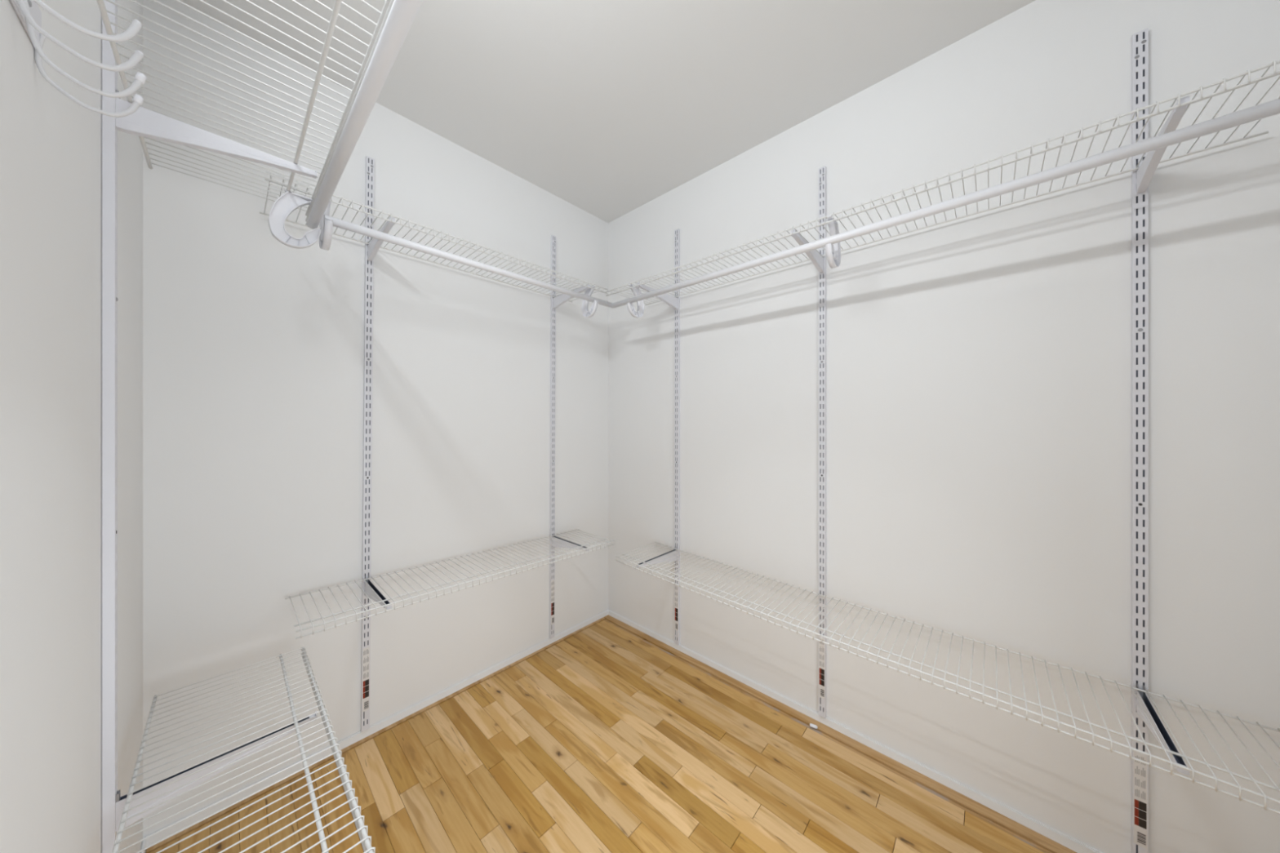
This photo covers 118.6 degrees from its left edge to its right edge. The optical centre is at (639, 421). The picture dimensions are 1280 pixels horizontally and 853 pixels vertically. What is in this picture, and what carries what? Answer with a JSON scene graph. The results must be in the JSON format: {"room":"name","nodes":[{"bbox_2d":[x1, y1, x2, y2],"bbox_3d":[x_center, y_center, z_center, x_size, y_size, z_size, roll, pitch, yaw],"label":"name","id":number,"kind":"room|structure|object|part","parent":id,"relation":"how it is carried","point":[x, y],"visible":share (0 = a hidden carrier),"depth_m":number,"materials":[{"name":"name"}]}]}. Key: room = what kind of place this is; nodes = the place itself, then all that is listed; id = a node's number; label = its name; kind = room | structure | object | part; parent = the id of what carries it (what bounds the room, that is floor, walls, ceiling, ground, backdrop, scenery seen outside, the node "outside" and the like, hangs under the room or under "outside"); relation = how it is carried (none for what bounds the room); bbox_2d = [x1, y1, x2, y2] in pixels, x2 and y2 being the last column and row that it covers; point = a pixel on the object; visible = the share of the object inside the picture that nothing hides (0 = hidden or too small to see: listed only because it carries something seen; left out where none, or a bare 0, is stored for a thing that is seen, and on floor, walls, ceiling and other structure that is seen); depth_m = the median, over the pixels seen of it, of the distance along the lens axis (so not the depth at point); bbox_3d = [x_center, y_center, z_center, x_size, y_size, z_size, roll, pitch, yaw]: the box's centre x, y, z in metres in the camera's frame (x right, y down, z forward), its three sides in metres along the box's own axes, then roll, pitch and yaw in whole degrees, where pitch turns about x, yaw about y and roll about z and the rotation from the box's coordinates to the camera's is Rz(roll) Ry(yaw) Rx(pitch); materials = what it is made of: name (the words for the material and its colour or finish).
{"room":"walk-in closet","nodes":[
{"label":"walk-in closet","id":0,"kind":"room"},
{"bbox_2d":[0,0,142,852],"bbox_3d":[-0.561,-0.017,0.232,2.350,2.530,0.100,0,0,43],"label":"wall","id":1,"kind":"structure","parent":0,"point":[51,144],"depth_m":0.53,"materials":[{"name":"paint"}]},
{"bbox_2d":[9,0,146,117],"bbox_3d":[-0.610,-0.443,0.412,0.276,0.128,0.100,0,0,43],"label":"hook rack","id":2,"kind":"object","parent":1,"relation":"attached to","point":[28,11],"visible":1,"depth_m":0.43,"materials":[{"name":"white metal"}]},
{"bbox_3d":[-0.642,-0.481,0.377,0.276,0.052,0.004,0,0,43],"label":"rail","id":3,"kind":"part","parent":2,"relation":"part of","materials":[{"name":"white metal"}]},
{"bbox_2d":[102,0,118,852],"bbox_3d":[-1.012,0.081,0.727,0.025,2.165,0.016,0,0,43],"label":"shelf upright","id":4,"kind":"object","parent":1,"relation":"attached to","point":[109,78],"visible":0.94,"depth_m":0.72,"materials":[{"name":"white metal"}]},
{"bbox_2d":[115,89,316,178],"bbox_3d":[-0.909,-0.600,0.840,0.015,0.070,0.300,0,0,43],"label":"shelf bracket","id":5,"kind":"object","parent":4,"relation":"attached to","point":[144,122],"visible":0.91,"depth_m":0.79,"materials":[{"name":"white metal"}]},
{"bbox_2d":[115,711,316,831],"bbox_3d":[-0.909,0.750,0.840,0.015,0.070,0.300,0,0,43],"label":"shelf bracket","id":6,"kind":"object","parent":4,"relation":"attached to","point":[120,801],"visible":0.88,"depth_m":0.79,"materials":[{"name":"white metal"}]},
{"bbox_2d":[111,646,375,852],"bbox_3d":[-0.693,0.732,0.665,1.320,0.028,0.302,0,0,43],"label":"wire shelf","id":7,"kind":"object","parent":4,"relation":"on","point":[366,840],"visible":1,"depth_m":0.79,"materials":[{"name":"white metal"}]},
{"bbox_3d":[-0.793,0.725,0.556,1.320,0.007,0.007,0,0,43],"label":"rail","id":8,"kind":"part","parent":7,"relation":"part of","materials":[{"name":"white plastic"}]},
{"bbox_3d":[-0.630,0.725,0.733,1.320,0.007,0.007,0,0,43],"label":"rail","id":9,"kind":"part","parent":7,"relation":"part of","materials":[{"name":"white plastic"}]},
{"bbox_3d":[-0.595,0.743,0.771,1.320,0.007,0.007,0,0,43],"label":"lip rail","id":10,"kind":"part","parent":7,"relation":"part of","materials":[{"name":"white plastic"}]},
{"bbox_3d":[-0.595,0.725,0.771,1.320,0.007,0.007,0,0,43],"label":"rail","id":11,"kind":"part","parent":7,"relation":"part of","materials":[{"name":"white plastic"}]},
{"bbox_2d":[96,0,394,222],"bbox_3d":[-0.657,-0.618,0.632,1.222,0.028,0.302,0,0,43],"label":"wire shelf","id":12,"kind":"object","parent":4,"relation":"on","point":[387,7],"visible":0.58,"depth_m":0.70,"materials":[{"name":"white metal"}]},
{"bbox_3d":[-0.757,-0.625,0.523,1.222,0.007,0.007,0,0,43],"label":"rail","id":13,"kind":"part","parent":12,"relation":"part of","materials":[{"name":"white plastic"}]},
{"bbox_2d":[268,188,320,248],"bbox_3d":[-0.944,-0.551,1.042,0.018,0.149,0.106,0,0,43],"label":"holder","id":14,"kind":"object","parent":12,"relation":"hanging from","point":[286,203],"visible":0.97,"depth_m":1.03,"materials":[{"name":"white plastic"}]},
{"bbox_2d":[306,0,422,229],"bbox_3d":[-0.525,-0.565,0.708,1.132,0.025,0.025,0,0,43],"label":"closet rod","id":15,"kind":"object","parent":14,"relation":"attached to","point":[402,14],"visible":0.94,"depth_m":0.64,"materials":[{"name":"white metal"}]},
{"bbox_3d":[-0.594,-0.625,0.700,1.222,0.007,0.007,0,0,43],"label":"rail","id":16,"kind":"part","parent":12,"relation":"part of","materials":[{"name":"white plastic"}]},
{"bbox_3d":[-0.559,-0.625,0.737,1.222,0.007,0.007,0,0,43],"label":"rail","id":17,"kind":"part","parent":12,"relation":"part of","materials":[{"name":"white plastic"}]},
{"bbox_3d":[-0.559,-0.607,0.737,1.222,0.007,0.007,0,0,43],"label":"lip rail","id":18,"kind":"part","parent":12,"relation":"part of","materials":[{"name":"white plastic"}]},
{"bbox_2d":[140,839,146,852],"bbox_3d":[-0.560,1.181,0.303,2.244,0.034,0.006,0,0,43],"label":"baseboard","id":19,"kind":"structure","parent":1,"relation":"attached to","point":[144,842],"depth_m":1.05,"materials":[{"name":"paint"}]},
{"bbox_2d":[142,0,608,852],"bbox_3d":[-0.831,-0.017,1.747,0.100,2.530,1.963,0,0,43],"label":"wall","id":20,"kind":"structure","parent":0,"point":[253,342],"depth_m":1.37,"materials":[{"name":"paint"}]},
{"bbox_2d":[360,155,374,732],"bbox_3d":[-1.033,0.081,1.442,0.016,2.165,0.026,0,0,43],"label":"shelf upright","id":21,"kind":"object","parent":20,"relation":"attached to","point":[369,180],"visible":0.97,"depth_m":1.44,"materials":[{"name":"white metal"}]},
{"bbox_3d":[-1.037,1.007,1.428,0.001,0.065,0.006,0,0,43],"label":"red panel","id":22,"kind":"part","parent":21,"relation":"part of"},
{"bbox_2d":[363,648,368,679],"bbox_3d":[-1.032,0.913,1.433,0.001,0.106,0.016,0,0,43],"label":"print","id":23,"kind":"object","parent":21,"relation":"on","point":[366,651],"depth_m":1.43},
{"bbox_3d":[-1.030,1.007,1.435,0.001,0.065,0.012,0,0,43],"label":"black panel","id":24,"kind":"part","parent":21,"relation":"part of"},
{"bbox_2d":[364,575,391,608],"bbox_3d":[-0.924,0.618,1.337,0.298,0.070,0.015,0,0,43],"label":"shelf bracket","id":25,"kind":"object","parent":21,"relation":"attached to","point":[369,592],"visible":0.8,"depth_m":1.35,"materials":[{"name":"white metal"}]},
{"bbox_2d":[367,216,395,261],"bbox_3d":[-0.918,-0.644,1.344,0.298,0.070,0.015,0,0,43],"label":"shelf bracket","id":26,"kind":"object","parent":21,"relation":"attached to","point":[374,246],"visible":0.86,"depth_m":1.36,"materials":[{"name":"white metal"}]},
{"bbox_2d":[259,171,608,302],"bbox_3d":[-0.691,-0.661,1.574,0.300,0.026,1.239,0,0,43],"label":"wire shelf","id":27,"kind":"object","parent":21,"relation":"on","point":[267,180],"visible":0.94,"depth_m":1.42,"materials":[{"name":"white metal"}]},
{"bbox_3d":[-0.616,-0.669,1.505,0.005,0.005,1.239,0,0,43],"label":"rail","id":28,"kind":"part","parent":27,"relation":"part of","materials":[{"name":"white plastic"}]},
{"bbox_2d":[319,198,333,250],"bbox_3d":[-0.943,-0.595,1.141,0.106,0.149,0.018,0,0,43],"label":"holder","id":29,"kind":"object","parent":27,"relation":"attached to","point":[326,234],"visible":0.7,"depth_m":1.12,"materials":[{"name":"white plastic"}]},
{"bbox_2d":[323,214,613,308],"bbox_3d":[-0.531,-0.595,1.540,0.025,0.030,1.162,0,0,43],"label":"closet rod","id":30,"kind":"object","parent":29,"relation":"attached to","point":[338,223],"visible":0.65,"depth_m":1.37,"materials":[{"name":"white metal"}]},
{"bbox_3d":[-0.799,-0.669,1.674,0.005,0.005,1.239,0,0,43],"label":"rail","id":31,"kind":"part","parent":27,"relation":"part of","materials":[{"name":"white plastic"}]},
{"bbox_2d":[581,284,598,317],"bbox_3d":[-0.251,-0.595,1.893,0.106,0.149,0.018,0,0,43],"label":"holder","id":32,"kind":"object","parent":27,"relation":"attached to","point":[585,313],"visible":0.88,"depth_m":1.89,"materials":[{"name":"white plastic"}]},
{"bbox_2d":[145,608,608,847],"bbox_3d":[-0.792,1.181,1.711,0.006,0.034,1.763,0,0,43],"label":"baseboard","id":33,"kind":"structure","parent":20,"relation":"attached to","point":[359,735],"depth_m":1.44,"materials":[{"name":"paint"}]},
{"bbox_2d":[549,235,555,639],"bbox_3d":[-0.471,0.081,2.052,0.016,2.165,0.028,0,0,43],"label":"shelf upright","id":34,"kind":"object","parent":20,"relation":"attached to","point":[553,311],"visible":0.94,"depth_m":2.05,"materials":[{"name":"white metal"}]},
{"bbox_2d":[284,528,614,639],"bbox_3d":[-0.654,0.610,1.614,0.300,0.053,1.228,0,0,43],"label":"wire shelf","id":35,"kind":"object","parent":34,"relation":"on","point":[301,636],"visible":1,"depth_m":1.42,"materials":[{"name":"white metal"}]},
{"bbox_3d":[-0.762,0.602,1.714,0.005,0.032,1.228,0,0,43],"label":"rail","id":36,"kind":"part","parent":35,"relation":"part of","materials":[{"name":"white plastic"}]},
{"bbox_3d":[-0.473,1.007,2.040,0.001,0.065,0.006,0,0,43],"label":"red panel","id":37,"kind":"part","parent":34,"relation":"part of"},
{"bbox_3d":[-0.466,1.007,2.047,0.001,0.065,0.012,0,0,43],"label":"black panel","id":38,"kind":"part","parent":34,"relation":"part of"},
{"bbox_2d":[551,533,589,551],"bbox_3d":[-0.361,0.637,1.948,0.298,0.070,0.015,0,0,43],"label":"shelf bracket","id":39,"kind":"object","parent":34,"relation":"attached to","point":[558,538],"visible":0.86,"depth_m":1.97,"materials":[{"name":"white metal"}]},
{"bbox_3d":[-0.361,0.644,1.948,0.290,0.056,0.013,0,0,43],"label":"arm","id":40,"kind":"part","parent":39,"relation":"part of","materials":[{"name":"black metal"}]},
{"bbox_2d":[552,284,590,308],"bbox_3d":[-0.357,-0.644,1.952,0.298,0.070,0.015,0,0,43],"label":"shelf bracket","id":41,"kind":"object","parent":34,"relation":"attached to","point":[558,300],"visible":0.9,"depth_m":1.99,"materials":[{"name":"white metal"}]},
{"bbox_2d":[179,0,1035,222],"bbox_3d":[0.070,-1.257,0.917,2.350,0.050,1.963,0,0,43],"label":"ceiling","id":42,"kind":"structure","parent":0,"point":[607,108],"depth_m":1.31,"materials":[{"name":"paint"}]},
{"bbox_2d":[146,614,1077,852],"bbox_3d":[0.254,1.227,0.747,2.850,0.062,1.763,0,0,43],"label":"floor","id":43,"kind":"structure","parent":0,"point":[607,736],"depth_m":1.27,"materials":[{"name":"brown wood"}]},
{"bbox_2d":[809,723,817,728],"bbox_3d":[0.679,1.192,1.488,0.027,0.012,0.012,0,0,30],"label":"end cap","id":44,"kind":"object","parent":43,"relation":"on","point":[811,725],"visible":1,"depth_m":1.49,"materials":[{"name":"white plastic"}]},
{"bbox_2d":[608,0,1279,852],"bbox_3d":[0.701,-0.017,1.602,2.350,2.530,0.100,0,0,43],"label":"wall","id":45,"kind":"structure","parent":0,"point":[979,366],"depth_m":1.16,"materials":[{"name":"paint"}]},
{"bbox_2d":[674,228,679,644],"bbox_3d":[0.194,0.081,1.990,0.025,2.165,0.016,0,0,43],"label":"shelf upright","id":46,"kind":"object","parent":45,"relation":"attached to","point":[677,233],"visible":0.94,"depth_m":1.99,"materials":[{"name":"white metal"}]},
{"bbox_2d":[636,546,677,568],"bbox_3d":[0.091,0.688,1.877,0.015,0.070,0.302,0,0,43],"label":"shelf bracket","id":47,"kind":"object","parent":46,"relation":"attached to","point":[676,551],"visible":0.84,"depth_m":1.90,"materials":[{"name":"white metal"}]},
{"bbox_2d":[637,282,677,309],"bbox_3d":[0.091,-0.622,1.877,0.015,0.070,0.302,0,0,43],"label":"shelf bracket","id":48,"kind":"object","parent":46,"relation":"attached to","point":[670,300],"visible":0.82,"depth_m":1.91,"materials":[{"name":"white metal"}]},
{"bbox_2d":[615,542,1279,813],"bbox_3d":[0.657,0.680,1.339,1.842,0.054,0.303,0,0,43],"label":"wire shelf","id":49,"kind":"object","parent":46,"relation":"on","point":[996,647],"visible":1,"depth_m":0.98,"materials":[{"name":"white metal"}]},
{"bbox_3d":[0.757,0.671,1.448,1.842,0.033,0.005,0,0,43],"label":"rail","id":50,"kind":"part","parent":49,"relation":"part of","materials":[{"name":"white plastic"}]},
{"bbox_2d":[818,165,826,718],"bbox_3d":[0.721,0.081,1.504,0.025,2.165,0.016,0,0,43],"label":"shelf upright","id":51,"kind":"object","parent":45,"relation":"attached to","point":[822,171],"visible":0.94,"depth_m":1.50,"materials":[{"name":"white metal"}]},
{"bbox_2d":[791,229,823,272],"bbox_3d":[0.618,-0.622,1.391,0.015,0.070,0.302,0,0,43],"label":"shelf bracket","id":52,"kind":"object","parent":51,"relation":"attached to","point":[816,259],"visible":0.89,"depth_m":1.42,"materials":[{"name":"white metal"}]},
{"bbox_3d":[0.712,1.007,1.503,0.006,0.065,0.001,0,0,43],"label":"red panel","id":53,"kind":"part","parent":51,"relation":"part of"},
{"bbox_3d":[0.719,1.007,1.497,0.012,0.065,0.001,0,0,43],"label":"black panel","id":54,"kind":"part","parent":51,"relation":"part of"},
{"bbox_2d":[605,60,1279,305],"bbox_3d":[0.618,-0.639,1.375,1.869,0.026,0.303,0,0,43],"label":"wire shelf","id":55,"kind":"object","parent":51,"relation":"on","point":[1274,63],"visible":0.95,"depth_m":0.99,"materials":[{"name":"white metal"}]},
{"bbox_2d":[626,284,644,317],"bbox_3d":[-0.021,-0.573,1.815,0.018,0.149,0.106,0,0,43],"label":"holder","id":56,"kind":"object","parent":55,"relation":"attached to","point":[636,291],"visible":0.91,"depth_m":1.82,"materials":[{"name":"white plastic"}]},
{"bbox_2d":[611,98,1279,308],"bbox_3d":[0.548,-0.564,1.229,1.845,0.025,0.025,0,0,43],"label":"closet rod","id":57,"kind":"object","parent":56,"relation":"attached to","point":[1272,108],"visible":1,"depth_m":0.90,"materials":[{"name":"white metal"}]},
{"bbox_2d":[825,215,840,268],"bbox_3d":[0.621,-0.573,1.223,0.018,0.149,0.106,0,0,43],"label":"holder","id":58,"kind":"object","parent":55,"relation":"attached to","point":[833,251],"visible":0.92,"depth_m":1.22,"materials":[{"name":"white plastic"}]},
{"bbox_3d":[0.718,-0.647,1.484,1.869,0.005,0.005,0,0,43],"label":"rail","id":59,"kind":"part","parent":55,"relation":"part of","materials":[{"name":"white plastic"}]},
{"bbox_2d":[608,609,1102,852],"bbox_3d":[0.630,1.181,1.595,2.244,0.034,0.006,0,0,43],"label":"baseboard","id":60,"kind":"structure","parent":45,"relation":"attached to","point":[1030,823],"depth_m":1.34,"materials":[{"name":"paint"}]},
{"bbox_2d":[1131,27,1148,852],"bbox_3d":[1.289,0.081,0.981,0.025,2.165,0.016,0,0,43],"label":"shelf upright","id":61,"kind":"object","parent":45,"relation":"attached to","point":[1140,40],"visible":0.97,"depth_m":0.98,"materials":[{"name":"white metal"}]},
{"bbox_3d":[1.280,1.007,0.980,0.006,0.065,0.001,0,0,43],"label":"red panel","id":62,"kind":"part","parent":61,"relation":"part of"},
{"bbox_2d":[1134,755,1145,799],"bbox_3d":[1.284,0.913,0.976,0.016,0.106,0.001,0,0,43],"label":"print","id":63,"kind":"object","parent":61,"relation":"on","point":[1140,767],"depth_m":0.98},
{"bbox_3d":[1.287,1.007,0.974,0.012,0.065,0.001,0,0,43],"label":"black panel","id":64,"kind":"part","parent":61,"relation":"part of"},
{"bbox_2d":[1136,95,1190,193],"bbox_3d":[1.185,-0.622,0.868,0.015,0.070,0.302,0,0,43],"label":"shelf bracket","id":65,"kind":"object","parent":61,"relation":"attached to","point":[1144,174],"visible":0.91,"depth_m":0.88,"materials":[{"name":"white metal"}]},
{"bbox_2d":[1136,683,1190,775],"bbox_3d":[1.185,0.711,0.868,0.015,0.070,0.302,0,0,43],"label":"shelf bracket","id":66,"kind":"object","parent":61,"relation":"attached to","point":[1167,742],"visible":0.94,"depth_m":0.88,"materials":[{"name":"white metal"}]}
]}

